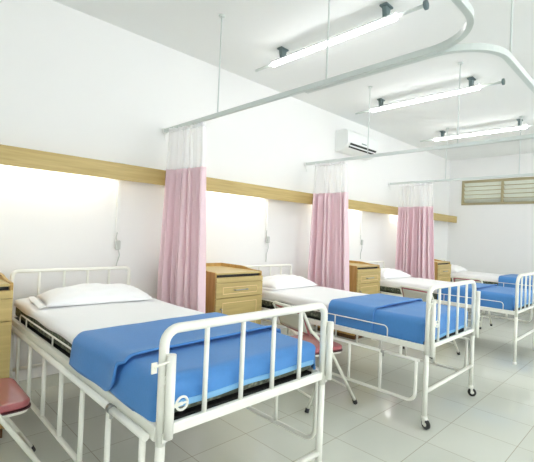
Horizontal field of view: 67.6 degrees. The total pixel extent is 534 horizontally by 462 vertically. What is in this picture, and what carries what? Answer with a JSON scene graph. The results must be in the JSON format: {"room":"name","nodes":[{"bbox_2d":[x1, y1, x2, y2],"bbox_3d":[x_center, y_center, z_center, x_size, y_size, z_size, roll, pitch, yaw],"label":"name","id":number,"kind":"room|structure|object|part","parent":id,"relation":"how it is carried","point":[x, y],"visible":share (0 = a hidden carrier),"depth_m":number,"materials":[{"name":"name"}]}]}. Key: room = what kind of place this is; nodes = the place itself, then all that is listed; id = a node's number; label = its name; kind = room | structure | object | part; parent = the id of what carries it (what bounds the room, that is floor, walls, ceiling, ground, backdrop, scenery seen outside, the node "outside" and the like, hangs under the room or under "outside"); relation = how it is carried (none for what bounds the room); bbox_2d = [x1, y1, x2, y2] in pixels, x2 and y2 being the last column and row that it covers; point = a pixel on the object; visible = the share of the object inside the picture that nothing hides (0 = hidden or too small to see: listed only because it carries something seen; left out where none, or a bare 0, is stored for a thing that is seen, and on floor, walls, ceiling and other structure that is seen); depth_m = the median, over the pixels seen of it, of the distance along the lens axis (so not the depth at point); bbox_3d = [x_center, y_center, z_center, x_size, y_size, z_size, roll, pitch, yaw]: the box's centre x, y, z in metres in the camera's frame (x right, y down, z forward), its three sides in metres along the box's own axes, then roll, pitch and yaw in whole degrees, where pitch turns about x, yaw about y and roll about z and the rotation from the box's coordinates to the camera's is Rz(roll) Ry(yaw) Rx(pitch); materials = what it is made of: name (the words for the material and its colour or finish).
{"room":"hospital room","nodes":[
{"label":"hospital room","id":0,"kind":"room"},
{"bbox_2d":[0,0,450,380],"bbox_3d":[0.131,-0.190,4.952,10.600,2.980,0.150,3,-1,-44],"label":"wall","id":1,"kind":"structure","parent":0,"point":[73,82],"depth_m":3.56,"materials":[{"name":"white paint"}]},
{"bbox_2d":[115,163,124,265],"bbox_3d":[-1.278,-0.142,3.435,0.060,0.885,0.050,3,-1,-44],"label":"cable trunking","id":2,"kind":"object","parent":1,"relation":"attached to","point":[119,184],"visible":0.91,"depth_m":3.43,"materials":[{"name":"white plastic"}]},
{"bbox_2d":[115,240,120,249],"bbox_3d":[-1.281,0.121,3.425,0.040,0.080,0.028,3,-1,-44],"label":"switch","id":3,"kind":"object","parent":2,"relation":"attached to","point":[117,243],"depth_m":3.41,"materials":[{"name":"grey plastic"}]},
{"bbox_2d":[19,325,315,391],"bbox_3d":[0.127,1.256,4.883,10.300,0.090,0.012,3,-1,-44],"label":"baseboard","id":4,"kind":"structure","parent":1,"relation":"attached to","point":[51,380],"depth_m":3.09,"materials":[{"name":"white tile"}]},
{"bbox_2d":[0,144,456,222],"bbox_3d":[0.254,-0.418,4.836,10.298,0.135,0.175,3,-1,-44],"label":"wall light panel","id":5,"kind":"object","parent":1,"relation":"attached to","point":[9,155],"visible":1,"depth_m":3.37,"materials":[{"name":"brown wood"}]},
{"bbox_2d":[265,200,269,258],"bbox_3d":[0.010,-0.079,4.697,0.060,0.885,0.050,3,-1,-44],"label":"cable trunking","id":6,"kind":"object","parent":1,"relation":"attached to","point":[267,201],"visible":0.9,"depth_m":4.70,"materials":[{"name":"white plastic"}]},
{"bbox_2d":[335,129,377,159],"bbox_3d":[1.324,-1.255,5.817,0.800,0.300,0.228,3,-1,-44],"label":"air conditioner","id":7,"kind":"object","parent":1,"relation":"attached to","point":[348,142],"visible":0.95,"depth_m":5.62,"materials":[{"name":"white plastic"}]},
{"bbox_2d":[360,201,363,258],"bbox_3d":[1.452,-0.009,6.110,0.060,0.885,0.050,3,-1,-44],"label":"cable trunking","id":8,"kind":"object","parent":1,"relation":"attached to","point":[361,213],"visible":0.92,"depth_m":6.11,"materials":[{"name":"white plastic"}]},
{"bbox_2d":[0,305,533,461],"bbox_3d":[2.286,1.436,2.671,10.600,0.120,6.500,3,-1,-44],"label":"floor","id":9,"kind":"structure","parent":0,"point":[495,424],"depth_m":2.71,"materials":[{"name":"white tile"}]},
{"bbox_2d":[0,272,13,437],"bbox_3d":[-1.909,0.730,2.360,0.550,0.936,0.668,3,-1,-44],"label":"nightstand","id":10,"kind":"object","parent":9,"relation":"on","point":[6,286],"visible":0.88,"depth_m":2.32,"materials":[{"name":"brown wood"}]},
{"bbox_3d":[-1.706,0.820,2.148,0.542,0.599,0.017,3,-1,-44],"label":"door","id":11,"kind":"part","parent":10,"relation":"part of","materials":[{"name":"brown wood"}]},
{"bbox_3d":[-1.690,0.450,2.151,0.542,0.129,0.017,3,-1,-44],"label":"drawer","id":12,"kind":"part","parent":10,"relation":"part of","materials":[{"name":"brown wood"}]},
{"bbox_2d":[0,378,40,461],"bbox_3d":[-1.318,0.849,1.876,0.544,0.743,0.444,3,-1,-44],"label":"folding chair","id":13,"kind":"object","parent":9,"relation":"on","point":[14,401],"visible":1,"depth_m":1.83,"materials":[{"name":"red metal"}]},
{"bbox_3d":[-1.352,0.782,1.841,0.384,0.034,0.394,3,-1,-44],"label":"seat","id":14,"kind":"part","parent":13,"relation":"part of","materials":[{"name":"red plastic"}]},
{"bbox_3d":[-1.353,0.813,1.841,0.370,0.018,0.384,3,-1,-44],"label":"seat frame","id":15,"kind":"part","parent":13,"relation":"part of","materials":[{"name":"beige metal"}]},
{"bbox_3d":[-1.462,0.844,2.022,0.529,0.711,0.023,3,-1,-44],"label":"leg","id":16,"kind":"part","parent":13,"relation":"part of","materials":[{"name":"beige metal"}]},
{"bbox_3d":[-1.176,0.854,1.729,0.529,0.711,0.023,3,-1,-44],"label":"leg","id":17,"kind":"part","parent":13,"relation":"part of","materials":[{"name":"beige metal"}]},
{"bbox_2d":[9,266,333,461],"bbox_3d":[-0.756,0.769,2.293,0.954,0.953,2.105,3,-1,-44],"label":"hospital bed","id":18,"kind":"object","parent":9,"relation":"on","point":[168,423],"visible":0.54,"depth_m":1.64,"materials":[{"name":"white metal"}]},
{"bbox_3d":[-1.061,0.578,2.018,0.009,0.062,1.489,3,-1,-44],"label":"retaining rail","id":19,"kind":"part","parent":18,"relation":"part of","materials":[{"name":"white metal"}]},
{"bbox_3d":[-1.459,0.468,3.034,0.868,0.376,0.026,3,-1,-44],"label":"headboard","id":20,"kind":"part","parent":18,"relation":"part of","materials":[{"name":"white metal"}]},
{"bbox_3d":[-1.057,0.631,2.009,0.024,0.052,2.011,3,-1,-44],"label":"rail","id":21,"kind":"part","parent":18,"relation":"part of","materials":[{"name":"white metal"}]},
{"bbox_3d":[-0.355,0.928,1.282,0.031,0.485,0.032,3,-1,-44],"label":"leg","id":22,"kind":"part","parent":18,"relation":"part of","materials":[{"name":"white metal"}]},
{"bbox_2d":[14,297,310,412],"bbox_3d":[-0.750,0.557,2.307,0.828,0.128,1.970,3,-1,-44],"label":"mattress","id":23,"kind":"object","parent":18,"relation":"on","point":[65,323],"visible":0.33,"depth_m":2.31,"materials":[{"name":"white fabric"}]},
{"bbox_2d":[29,283,153,308],"bbox_3d":[-1.210,0.421,2.765,0.735,0.112,0.410,3,-1,-39],"label":"pillow","id":24,"kind":"object","parent":23,"relation":"on","point":[86,293],"visible":1,"depth_m":2.64,"materials":[{"name":"white fabric"}]},
{"bbox_2d":[69,312,315,421],"bbox_3d":[-0.318,0.560,1.865,0.920,0.176,0.767,3,-1,-44],"label":"blanket","id":25,"kind":"object","parent":23,"relation":"on","point":[118,359],"visible":0.71,"depth_m":1.64,"materials":[{"name":"blue fabric"}]},
{"bbox_3d":[-0.036,0.511,1.580,0.874,0.388,0.033,3,-1,-44],"label":"footboard","id":26,"kind":"part","parent":18,"relation":"part of","materials":[{"name":"white metal"}]},
{"bbox_3d":[-0.042,0.662,1.579,0.842,0.038,0.022,3,-1,-44],"label":"rail","id":27,"kind":"part","parent":18,"relation":"part of","materials":[{"name":"white metal"}]},
{"bbox_3d":[-0.451,0.661,2.603,0.024,0.052,2.011,3,-1,-44],"label":"rail","id":28,"kind":"part","parent":18,"relation":"part of","materials":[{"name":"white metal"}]},
{"bbox_3d":[0.246,0.957,1.871,0.031,0.485,0.032,3,-1,-44],"label":"leg","id":29,"kind":"part","parent":18,"relation":"part of","materials":[{"name":"white metal"}]},
{"bbox_2d":[205,263,262,324],"bbox_3d":[-0.462,0.800,3.777,0.550,0.936,0.668,3,-1,-44],"label":"nightstand","id":30,"kind":"object","parent":9,"relation":"on","point":[231,289],"visible":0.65,"depth_m":3.55,"materials":[{"name":"brown wood"}]},
{"bbox_3d":[-0.667,0.765,3.609,0.018,0.886,0.620,3,-1,-44],"label":"panel","id":31,"kind":"part","parent":30,"relation":"part of","materials":[{"name":"brown wood"}]},
{"bbox_3d":[-0.259,0.891,3.566,0.542,0.599,0.017,3,-1,-44],"label":"door","id":32,"kind":"part","parent":30,"relation":"part of","materials":[{"name":"brown wood"}]},
{"bbox_3d":[-0.243,0.521,3.568,0.542,0.129,0.017,3,-1,-44],"label":"drawer","id":33,"kind":"part","parent":30,"relation":"part of","materials":[{"name":"brown wood"}]},
{"bbox_3d":[-0.251,0.893,3.558,0.400,0.534,0.003,3,-1,-44],"label":"inset frame","id":34,"kind":"part","parent":30,"relation":"part of","materials":[{"name":"brown wood"}]},
{"bbox_3d":[-0.236,0.524,3.561,0.400,0.064,0.003,3,-1,-44],"label":"inset frame","id":35,"kind":"part","parent":30,"relation":"part of","materials":[{"name":"brown wood"}]},
{"bbox_3d":[-0.287,0.784,3.981,0.018,0.886,0.620,3,-1,-44],"label":"panel","id":36,"kind":"part","parent":30,"relation":"part of","materials":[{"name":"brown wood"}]},
{"bbox_2d":[272,301,357,412],"bbox_3d":[0.361,0.928,3.075,0.544,0.743,0.444,3,0,-29],"label":"folding chair","id":37,"kind":"object","parent":9,"relation":"on","point":[291,321],"visible":0.52,"depth_m":2.94,"materials":[{"name":"beige metal"}]},
{"bbox_3d":[0.260,0.925,3.253,0.529,0.711,0.023,3,0,-29],"label":"leg","id":38,"kind":"part","parent":37,"relation":"part of","materials":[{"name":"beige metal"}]},
{"bbox_3d":[0.152,0.564,2.951,0.030,0.035,0.420,3,0,-29],"label":"rail","id":39,"kind":"part","parent":37,"relation":"part of","materials":[{"name":"beige metal"}]},
{"bbox_3d":[0.172,0.651,2.950,0.066,0.133,0.360,3,0,-29],"label":"plate","id":40,"kind":"part","parent":37,"relation":"part of","materials":[{"name":"grey"}]},
{"bbox_3d":[0.179,0.651,2.968,0.085,0.169,0.388,3,0,-29],"label":"backrest","id":41,"kind":"part","parent":37,"relation":"part of","materials":[{"name":"red plastic"}]},
{"bbox_3d":[0.378,1.083,2.877,0.216,0.396,0.021,3,0,-29],"label":"leg","id":42,"kind":"part","parent":37,"relation":"part of","materials":[{"name":"beige metal"}]},
{"bbox_3d":[0.320,0.861,3.050,0.384,0.034,0.394,3,0,-29],"label":"seat","id":43,"kind":"part","parent":37,"relation":"part of","materials":[{"name":"red plastic"}]},
{"bbox_3d":[0.461,0.931,2.896,0.529,0.711,0.023,3,0,-29],"label":"leg","id":44,"kind":"part","parent":37,"relation":"part of","materials":[{"name":"beige metal"}]},
{"bbox_2d":[314,260,380,339],"bbox_3d":[1.080,0.875,5.288,0.550,0.936,0.668,3,-1,-44],"label":"base cabinet","id":45,"kind":"object","parent":9,"relation":"on","point":[364,277],"visible":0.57,"depth_m":5.03,"materials":[{"name":"brown wood"}]},
{"bbox_3d":[0.875,0.840,5.119,0.018,0.886,0.620,3,-1,-44],"label":"panel","id":46,"kind":"part","parent":45,"relation":"part of","materials":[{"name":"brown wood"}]},
{"bbox_3d":[1.255,0.859,5.491,0.018,0.886,0.620,3,-1,-44],"label":"panel","id":47,"kind":"part","parent":45,"relation":"part of","materials":[{"name":"brown wood"}]},
{"bbox_3d":[1.284,0.966,5.076,0.542,0.599,0.017,3,-1,-44],"label":"door","id":48,"kind":"part","parent":45,"relation":"part of","materials":[{"name":"brown wood"}]},
{"bbox_3d":[1.299,0.596,5.079,0.542,0.129,0.017,3,-1,-44],"label":"drawer","id":49,"kind":"part","parent":45,"relation":"part of","materials":[{"name":"brown wood"}]},
{"bbox_2d":[244,264,480,429],"bbox_3d":[0.673,0.836,3.692,0.977,0.958,2.105,3,-1,-44],"label":"hospital bed","id":50,"kind":"object","parent":9,"relation":"on","point":[429,346],"visible":0.6,"depth_m":2.95,"materials":[{"name":"white metal"}]},
{"bbox_3d":[-0.031,0.586,4.435,0.896,0.419,0.026,3,-1,-44],"label":"headboard","id":51,"kind":"part","parent":50,"relation":"part of","materials":[{"name":"white metal"}]},
{"bbox_2d":[261,286,367,318],"bbox_3d":[0.677,0.680,3.707,0.808,0.160,1.970,3,-1,-44],"label":"mattress","id":52,"kind":"object","parent":50,"relation":"on","point":[310,294],"visible":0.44,"depth_m":3.74,"materials":[{"name":"white fabric"}]},
{"bbox_2d":[262,274,316,289],"bbox_3d":[0.158,0.521,4.213,0.430,0.122,0.736,2,-1,43],"label":"pillow","id":53,"kind":"object","parent":52,"relation":"on","point":[284,281],"visible":0.89,"depth_m":4.06,"materials":[{"name":"white fabric"}]},
{"bbox_2d":[328,293,467,343],"bbox_3d":[1.092,0.684,3.284,0.876,0.201,0.815,3,-1,-44],"label":"blanket","id":54,"kind":"object","parent":52,"relation":"on","point":[404,317],"visible":0.89,"depth_m":3.04,"materials":[{"name":"blue fabric"}]},
{"bbox_3d":[0.351,0.705,3.403,0.009,0.086,1.489,3,-1,-44],"label":"retaining rail","id":55,"kind":"part","parent":50,"relation":"part of","materials":[{"name":"white metal"}]},
{"bbox_3d":[0.360,0.765,3.399,0.024,0.040,2.011,3,-1,-44],"label":"rail","id":56,"kind":"part","parent":50,"relation":"part of","materials":[{"name":"white metal"}]},
{"bbox_3d":[1.064,1.032,2.673,0.031,0.415,0.032,3,-1,-44],"label":"leg","id":57,"kind":"part","parent":50,"relation":"part of","materials":[{"name":"white metal"}]},
{"bbox_3d":[1.393,0.613,2.981,0.902,0.463,0.033,3,-1,-44],"label":"footboard","id":58,"kind":"part","parent":50,"relation":"part of","materials":[{"name":"white metal"}]},
{"bbox_3d":[1.385,0.801,2.979,0.870,0.028,0.022,3,-1,-44],"label":"rail","id":59,"kind":"part","parent":50,"relation":"part of","materials":[{"name":"white metal"}]},
{"bbox_3d":[1.685,1.062,3.282,0.031,0.415,0.032,3,-1,-44],"label":"leg","id":60,"kind":"part","parent":50,"relation":"part of","materials":[{"name":"white metal"}]},
{"bbox_2d":[399,285,459,358],"bbox_3d":[1.830,0.999,4.499,0.544,0.743,0.444,3,0,-29],"label":"folding chair","id":61,"kind":"object","parent":9,"relation":"on","point":[406,291],"visible":0.34,"depth_m":4.40,"materials":[{"name":"beige metal"}]},
{"bbox_3d":[1.621,0.635,4.376,0.030,0.035,0.420,3,0,-29],"label":"rail","id":62,"kind":"part","parent":61,"relation":"part of","materials":[{"name":"beige metal"}]},
{"bbox_3d":[1.648,0.723,4.392,0.085,0.169,0.388,3,0,-29],"label":"backrest","id":63,"kind":"part","parent":61,"relation":"part of","materials":[{"name":"beige plastic"}]},
{"bbox_3d":[1.640,0.723,4.374,0.066,0.133,0.360,3,0,-29],"label":"plate","id":64,"kind":"part","parent":61,"relation":"part of","materials":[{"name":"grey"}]},
{"bbox_3d":[1.930,1.002,4.320,0.529,0.711,0.023,3,0,-29],"label":"leg","id":65,"kind":"part","parent":61,"relation":"part of","materials":[{"name":"beige metal"}]},
{"bbox_2d":[434,259,450,304],"bbox_3d":[2.783,0.958,6.956,0.550,0.936,0.668,3,-1,-44],"label":"bedside cabinet","id":66,"kind":"object","parent":9,"relation":"on","point":[442,269],"visible":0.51,"depth_m":6.71,"materials":[{"name":"brown wood"}]},
{"bbox_3d":[2.578,0.923,6.787,0.018,0.886,0.620,3,-1,-44],"label":"panel","id":67,"kind":"part","parent":66,"relation":"part of","materials":[{"name":"brown wood"}]},
{"bbox_3d":[3.002,0.679,6.747,0.542,0.129,0.017,3,-1,-44],"label":"drawer","id":68,"kind":"part","parent":66,"relation":"part of","materials":[{"name":"brown wood"}]},
{"bbox_3d":[2.986,1.049,6.744,0.542,0.599,0.017,3,-1,-44],"label":"door","id":69,"kind":"part","parent":66,"relation":"part of","materials":[{"name":"brown wood"}]},
{"bbox_2d":[361,261,533,364],"bbox_3d":[2.229,0.918,5.232,0.934,0.945,2.075,3,-1,-44],"label":"hospital bed","id":70,"kind":"object","parent":9,"relation":"on","point":[528,306],"visible":0.5,"depth_m":4.43,"materials":[{"name":"white metal"}]},
{"bbox_3d":[1.518,0.661,5.952,0.896,0.419,0.026,3,-1,-44],"label":"headboard","id":71,"kind":"part","parent":70,"relation":"part of","materials":[{"name":"white metal"}]},
{"bbox_2d":[380,277,450,298],"bbox_3d":[2.227,0.755,5.225,0.808,0.160,1.970,3,-1,-44],"label":"mattress","id":72,"kind":"object","parent":70,"relation":"on","point":[422,283],"visible":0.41,"depth_m":5.25,"materials":[{"name":"white fabric"}]},
{"bbox_2d":[380,268,410,278],"bbox_3d":[1.705,0.596,5.733,0.736,0.122,0.430,3,-1,-41],"label":"pillow","id":73,"kind":"object","parent":72,"relation":"on","point":[386,273],"visible":0.61,"depth_m":5.59,"materials":[{"name":"white fabric"}]},
{"bbox_2d":[437,283,531,310],"bbox_3d":[2.641,0.762,4.801,0.880,0.205,0.816,3,-1,-44],"label":"blanket","id":74,"kind":"object","parent":72,"relation":"on","point":[506,295],"visible":0.57,"depth_m":4.52,"materials":[{"name":"blue fabric"}]},
{"bbox_3d":[1.958,0.782,4.861,0.009,0.086,1.654,3,-1,-44],"label":"retaining rail","id":75,"kind":"part","parent":70,"relation":"part of","materials":[{"name":"white metal"}]},
{"bbox_3d":[1.909,0.840,4.917,0.024,0.040,2.011,3,-1,-44],"label":"rail","id":76,"kind":"part","parent":70,"relation":"part of","materials":[{"name":"white metal"}]},
{"bbox_3d":[2.612,1.140,4.191,0.031,0.480,0.032,3,-1,-44],"label":"leg","id":77,"kind":"part","parent":70,"relation":"part of","materials":[{"name":"white metal"}]},
{"bbox_3d":[2.942,0.695,4.498,0.902,0.450,0.033,3,-1,-44],"label":"footboard","id":78,"kind":"part","parent":70,"relation":"part of","materials":[{"name":"white metal"}]},
{"bbox_3d":[2.934,0.876,4.497,0.870,0.028,0.022,3,-1,-44],"label":"rail","id":79,"kind":"part","parent":70,"relation":"part of","materials":[{"name":"white metal"}]},
{"bbox_2d":[452,276,492,328],"bbox_3d":[3.110,1.064,6.046,0.544,0.743,0.444,3,-1,-44],"label":"folding chair","id":80,"kind":"object","parent":9,"relation":"on","point":[454,278],"visible":0.22,"depth_m":5.90,"materials":[{"name":"beige metal"}]},
{"bbox_3d":[2.941,0.701,5.869,0.030,0.035,0.420,3,-1,-44],"label":"rail","id":81,"kind":"part","parent":80,"relation":"part of","materials":[{"name":"beige metal"}]},
{"bbox_3d":[2.960,0.788,5.873,0.066,0.133,0.360,3,-1,-44],"label":"plate","id":82,"kind":"part","parent":80,"relation":"part of","materials":[{"name":"red"}]},
{"bbox_2d":[437,259,528,286],"bbox_3d":[3.912,1.000,6.881,0.909,0.945,2.075,3,-1,-44],"label":"hospital bed","id":83,"kind":"object","parent":9,"relation":"on","point":[437,259],"visible":0.12,"depth_m":6.43,"materials":[{"name":"white metal"}]},
{"bbox_2d":[450,271,502,284],"bbox_3d":[3.919,0.838,6.882,0.808,0.160,1.970,3,-1,-44],"label":"mattress","id":84,"kind":"object","parent":83,"relation":"on","point":[485,277],"visible":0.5,"depth_m":6.80,"materials":[{"name":"white fabric"}]},
{"bbox_2d":[451,264,467,271],"bbox_3d":[3.400,0.678,7.388,0.430,0.122,0.735,2,-1,41],"label":"pillow","id":85,"kind":"object","parent":84,"relation":"on","point":[454,268],"visible":0.54,"depth_m":7.23,"materials":[{"name":"white fabric"}]},
{"bbox_2d":[498,274,532,289],"bbox_3d":[4.333,0.845,6.459,0.867,0.205,0.815,3,-1,-44],"label":"blanket","id":86,"kind":"object","parent":84,"relation":"on","point":[510,278],"visible":0.62,"depth_m":6.35,"materials":[{"name":"blue fabric"}]},
{"bbox_2d":[53,0,533,160],"bbox_3d":[2.415,-1.662,2.693,10.600,0.120,6.500,3,-1,-44],"label":"ceiling","id":87,"kind":"structure","parent":0,"point":[253,31],"depth_m":3.69,"materials":[{"name":"white paint"}]},
{"bbox_2d":[162,0,473,140],"bbox_3d":[-0.750,-1.290,1.985,2.244,0.896,2.806,3,-1,-44],"label":"track","id":88,"kind":"object","parent":87,"relation":"hanging from","point":[464,6],"visible":1,"depth_m":2.27,"materials":[{"name":"white metal"}]},
{"bbox_2d":[157,121,205,312],"bbox_3d":[-0.696,0.000,3.385,0.213,1.830,0.556,3,-1,-44],"label":"privacy curtain","id":89,"kind":"object","parent":88,"relation":"hanging from","point":[182,256],"visible":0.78,"depth_m":3.38,"materials":[{"name":"pink fabric"}]},
{"bbox_3d":[-0.696,-0.716,3.416,0.123,0.369,0.474,3,-1,-44],"label":"net panel","id":90,"kind":"part","parent":89,"relation":"part of","materials":[{"name":"white fabric"}]},
{"bbox_3d":[-0.375,-1.325,3.166,0.052,0.778,0.052,3,-1,-44],"label":"hanging rod","id":91,"kind":"part","parent":88,"relation":"part of","materials":[{"name":"white metal"}]},
{"bbox_3d":[0.373,-1.299,2.401,0.052,0.778,0.052,3,-1,-44],"label":"hanging rod","id":92,"kind":"part","parent":88,"relation":"part of","materials":[{"name":"white metal"}]},
{"bbox_2d":[255,0,428,71],"bbox_3d":[0.496,-1.606,3.334,0.100,0.141,1.724,3,-1,-44],"label":"ceiling lamp","id":93,"kind":"object","parent":87,"relation":"attached to","point":[387,18],"visible":0.97,"depth_m":3.15,"materials":[{"name":"white plastic"}]},
{"bbox_2d":[304,0,533,171],"bbox_3d":[0.779,-1.216,3.482,2.062,0.896,2.806,3,-1,-44],"label":"track","id":94,"kind":"object","parent":87,"relation":"hanging from","point":[505,54],"visible":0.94,"depth_m":2.23,"materials":[{"name":"white metal"}]},
{"bbox_2d":[307,161,348,290],"bbox_3d":[0.759,0.071,4.814,0.203,1.830,0.552,3,-1,-44],"label":"privacy curtain","id":95,"kind":"object","parent":94,"relation":"hanging from","point":[328,263],"visible":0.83,"depth_m":4.84,"materials":[{"name":"pink fabric"}]},
{"bbox_3d":[0.768,-0.645,4.855,0.123,0.369,0.467,3,-1,-44],"label":"net panel","id":96,"kind":"part","parent":95,"relation":"part of","materials":[{"name":"white fabric"}]},
{"bbox_3d":[1.158,-1.251,4.528,0.052,0.778,0.052,3,-1,-44],"label":"hanging rod","id":97,"kind":"part","parent":94,"relation":"part of","materials":[{"name":"white metal"}]},
{"bbox_3d":[1.843,-1.227,3.828,0.052,0.778,0.052,3,-1,-44],"label":"hanging rod","id":98,"kind":"part","parent":94,"relation":"part of","materials":[{"name":"white metal"}]},
{"bbox_3d":[1.237,-1.266,2.003,0.052,0.778,0.052,3,-1,-44],"label":"hanging rod","id":99,"kind":"part","parent":94,"relation":"part of","materials":[{"name":"white metal"}]},
{"bbox_2d":[355,76,504,114],"bbox_3d":[1.760,-1.544,4.572,0.100,0.141,1.724,3,-1,-44],"label":"ceiling lamp","id":100,"kind":"object","parent":87,"relation":"attached to","point":[471,87],"visible":1,"depth_m":4.44,"materials":[{"name":"white plastic"}]},
{"bbox_2d":[388,116,533,189],"bbox_3d":[2.284,-1.142,4.966,2.192,0.896,2.794,3,-1,-44],"label":"track","id":101,"kind":"object","parent":87,"relation":"hanging from","point":[527,174],"visible":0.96,"depth_m":5.64,"materials":[{"name":"white metal"}]},
{"bbox_2d":[395,182,434,279],"bbox_3d":[2.371,0.149,6.309,0.191,1.830,0.636,3,-1,-44],"label":"privacy curtain","id":102,"kind":"object","parent":101,"relation":"hanging from","point":[415,223],"visible":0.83,"depth_m":6.30,"materials":[{"name":"pink fabric"}]},
{"bbox_3d":[2.372,-0.567,6.342,0.555,0.369,0.101,2,-1,39],"label":"net panel","id":103,"kind":"part","parent":102,"relation":"part of","materials":[{"name":"white fabric"}]},
{"bbox_3d":[2.721,-1.175,6.045,0.052,0.778,0.052,3,-1,-44],"label":"hanging rod","id":104,"kind":"part","parent":101,"relation":"part of","materials":[{"name":"white metal"}]},
{"bbox_3d":[2.270,-0.796,4.952,2.176,0.032,2.778,3,-1,-44],"label":"rail","id":105,"kind":"part","parent":101,"relation":"part of","materials":[{"name":"white metal"}]},
{"bbox_3d":[3.399,-1.152,5.352,0.052,0.778,0.052,3,-1,-44],"label":"hanging rod","id":106,"kind":"part","parent":101,"relation":"part of","materials":[{"name":"white metal"}]},
{"bbox_2d":[420,119,533,141],"bbox_3d":[3.102,-1.479,5.887,0.100,0.141,1.724,3,-1,-44],"label":"ceiling lamp","id":107,"kind":"object","parent":87,"relation":"attached to","point":[525,126],"visible":0.9,"depth_m":5.82,"materials":[{"name":"white plastic"}]},
{"bbox_2d":[447,153,533,275],"bbox_3d":[6.080,0.069,6.337,0.150,2.980,6.200,3,-1,-44],"label":"wall","id":108,"kind":"structure","parent":0,"point":[495,239],"depth_m":7.91,"materials":[{"name":"white paint"}]},
{"bbox_2d":[461,177,533,204],"bbox_3d":[4.909,-0.760,7.503,0.090,0.505,2.345,3,-1,-44],"label":"window","id":109,"kind":"structure","parent":108,"relation":"in","point":[520,190],"depth_m":7.83,"materials":[{"name":"brown wood"}]}
]}

